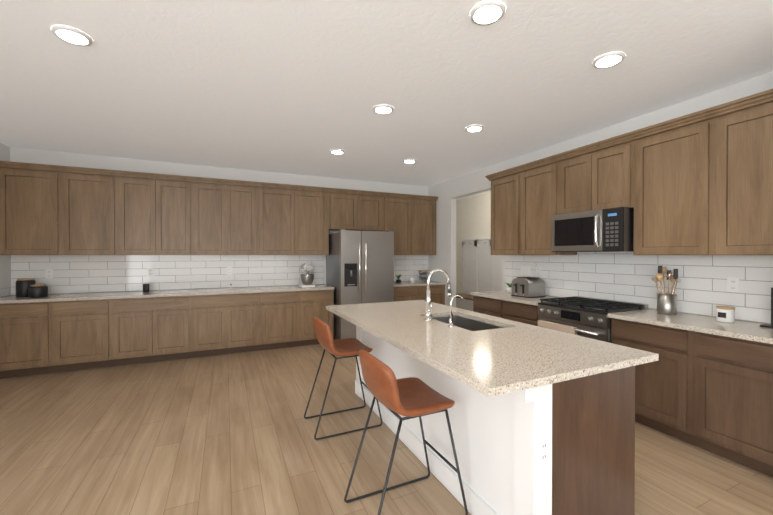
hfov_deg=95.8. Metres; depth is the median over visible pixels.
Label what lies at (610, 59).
recessed light
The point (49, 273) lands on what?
electrical outlet
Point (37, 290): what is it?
canister
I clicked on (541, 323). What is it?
towel
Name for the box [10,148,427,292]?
wall
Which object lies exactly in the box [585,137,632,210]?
upper cabinet
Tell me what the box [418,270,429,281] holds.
jar
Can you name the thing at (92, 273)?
backsplash
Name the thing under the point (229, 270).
electrical outlet
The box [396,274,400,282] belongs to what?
plant
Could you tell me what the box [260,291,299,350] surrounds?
base cabinet
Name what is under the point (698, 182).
upper cabinet
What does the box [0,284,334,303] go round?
countertop
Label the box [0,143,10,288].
wall
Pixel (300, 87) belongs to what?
ceiling
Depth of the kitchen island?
1.79 m
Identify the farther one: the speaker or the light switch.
the speaker
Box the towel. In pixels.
[538,320,576,334]
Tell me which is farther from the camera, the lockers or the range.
the lockers
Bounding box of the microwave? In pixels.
[552,207,633,251]
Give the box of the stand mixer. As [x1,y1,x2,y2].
[299,263,314,287]
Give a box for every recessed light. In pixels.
[51,25,92,45]
[330,149,344,153]
[373,104,393,113]
[403,159,415,162]
[465,125,483,131]
[470,0,505,25]
[592,51,624,68]
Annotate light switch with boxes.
[521,266,529,274]
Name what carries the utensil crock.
on the countertop at (747, 330)
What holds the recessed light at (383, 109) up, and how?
in the ceiling
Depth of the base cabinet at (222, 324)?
4.99 m
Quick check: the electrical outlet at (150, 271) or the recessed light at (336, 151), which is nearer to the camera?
the recessed light at (336, 151)
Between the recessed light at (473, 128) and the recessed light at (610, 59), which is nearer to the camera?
the recessed light at (610, 59)
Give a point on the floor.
(230, 434)
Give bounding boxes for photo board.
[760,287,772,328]
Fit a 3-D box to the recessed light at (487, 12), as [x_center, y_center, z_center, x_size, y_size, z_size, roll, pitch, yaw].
[0.573,-1.383,1.981,0.196,0.015,0.196,0,0,-25]
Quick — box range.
[538,296,647,342]
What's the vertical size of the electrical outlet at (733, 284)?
0.120 m
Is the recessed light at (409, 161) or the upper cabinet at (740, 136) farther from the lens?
the recessed light at (409, 161)
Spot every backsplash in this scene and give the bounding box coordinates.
[0,287,11,297]
[11,255,427,294]
[505,252,772,323]
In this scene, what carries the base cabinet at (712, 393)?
on the floor
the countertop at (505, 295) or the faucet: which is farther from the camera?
the countertop at (505, 295)
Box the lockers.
[456,237,501,310]
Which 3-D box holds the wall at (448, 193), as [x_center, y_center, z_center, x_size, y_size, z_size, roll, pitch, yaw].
[2.530,0.006,3.599,0.120,2.820,11.200,0,0,-25]
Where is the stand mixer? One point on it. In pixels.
(307, 278)
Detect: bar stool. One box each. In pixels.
[304,316,382,439]
[344,349,467,514]
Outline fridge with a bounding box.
[326,229,393,339]
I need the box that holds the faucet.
[424,269,451,320]
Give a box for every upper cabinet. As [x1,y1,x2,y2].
[0,161,437,254]
[489,169,516,254]
[517,157,576,254]
[557,149,584,214]
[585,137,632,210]
[633,113,708,254]
[709,97,772,254]
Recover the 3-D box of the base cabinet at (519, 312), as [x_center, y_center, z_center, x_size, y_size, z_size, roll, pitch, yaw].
[1.717,0.967,4.481,0.620,0.885,1.150,0,0,-25]
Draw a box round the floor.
[0,344,772,514]
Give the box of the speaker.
[143,284,148,291]
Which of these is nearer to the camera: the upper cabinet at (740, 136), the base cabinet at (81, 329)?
the upper cabinet at (740, 136)
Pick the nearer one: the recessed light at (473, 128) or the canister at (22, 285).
the recessed light at (473, 128)
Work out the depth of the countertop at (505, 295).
4.33 m
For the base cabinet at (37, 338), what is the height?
0.884 m
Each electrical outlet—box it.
[45,269,52,278]
[148,268,153,275]
[227,267,231,274]
[536,266,540,275]
[727,277,739,292]
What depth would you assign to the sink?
3.05 m
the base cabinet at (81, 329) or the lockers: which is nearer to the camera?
the base cabinet at (81, 329)
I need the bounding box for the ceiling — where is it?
[0,0,772,199]
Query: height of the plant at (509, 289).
0.146 m
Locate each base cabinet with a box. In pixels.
[0,302,51,378]
[52,299,111,372]
[112,296,191,366]
[192,293,259,357]
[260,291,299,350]
[300,290,333,345]
[394,285,444,304]
[473,295,538,325]
[611,318,772,476]
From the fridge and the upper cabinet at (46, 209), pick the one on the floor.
the fridge
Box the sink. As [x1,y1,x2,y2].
[432,315,502,330]
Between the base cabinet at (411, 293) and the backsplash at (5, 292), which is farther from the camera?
the base cabinet at (411, 293)
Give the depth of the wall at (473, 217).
8.26 m
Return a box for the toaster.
[511,277,544,297]
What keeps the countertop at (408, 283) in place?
on the base cabinet at (411, 293)
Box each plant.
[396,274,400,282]
[506,283,511,292]
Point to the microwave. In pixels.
(607, 230)
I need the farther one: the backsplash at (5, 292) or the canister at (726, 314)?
the backsplash at (5, 292)
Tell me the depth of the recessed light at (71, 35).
2.17 m
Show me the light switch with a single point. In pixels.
(525, 270)
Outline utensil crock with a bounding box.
[652,266,680,314]
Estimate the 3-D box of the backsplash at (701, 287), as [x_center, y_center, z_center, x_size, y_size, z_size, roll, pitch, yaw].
[2.410,0.155,3.701,0.009,0.679,3.175,0,0,-25]
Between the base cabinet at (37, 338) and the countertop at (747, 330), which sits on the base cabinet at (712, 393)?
the countertop at (747, 330)
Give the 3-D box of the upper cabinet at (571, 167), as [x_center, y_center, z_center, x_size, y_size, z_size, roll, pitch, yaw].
[2.182,-0.789,3.806,0.330,0.637,0.461,0,0,-25]
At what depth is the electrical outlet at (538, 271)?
4.58 m
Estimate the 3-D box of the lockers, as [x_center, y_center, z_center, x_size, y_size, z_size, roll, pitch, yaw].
[2.208,0.478,7.281,0.440,1.820,2.570,0,0,-25]
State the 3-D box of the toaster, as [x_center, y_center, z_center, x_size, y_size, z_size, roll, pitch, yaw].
[1.771,0.369,4.400,0.310,0.240,0.285,0,0,-25]
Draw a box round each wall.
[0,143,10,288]
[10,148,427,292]
[428,72,772,307]
[456,192,490,293]
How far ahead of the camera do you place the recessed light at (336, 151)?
4.60 m
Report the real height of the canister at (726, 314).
0.115 m
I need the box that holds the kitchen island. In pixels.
[355,313,634,514]
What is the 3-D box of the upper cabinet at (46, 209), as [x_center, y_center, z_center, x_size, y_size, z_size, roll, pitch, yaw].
[-1.912,-0.603,5.621,6.242,1.128,0.376,0,0,-25]
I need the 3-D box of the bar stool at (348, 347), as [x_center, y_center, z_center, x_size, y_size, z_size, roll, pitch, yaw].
[-0.379,0.956,3.002,0.583,0.926,0.452,0,0,-25]
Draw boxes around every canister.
[16,278,35,296]
[28,283,47,297]
[716,306,734,322]
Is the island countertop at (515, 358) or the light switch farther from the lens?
the light switch
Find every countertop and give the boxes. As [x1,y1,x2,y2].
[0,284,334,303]
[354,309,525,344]
[394,281,445,286]
[394,325,657,396]
[470,290,560,305]
[608,309,772,343]
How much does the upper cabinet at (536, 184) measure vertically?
1.082 m
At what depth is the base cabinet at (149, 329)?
4.62 m
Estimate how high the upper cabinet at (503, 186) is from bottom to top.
1.082 m
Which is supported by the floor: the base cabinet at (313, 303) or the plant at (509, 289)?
the base cabinet at (313, 303)
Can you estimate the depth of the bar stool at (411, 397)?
1.84 m

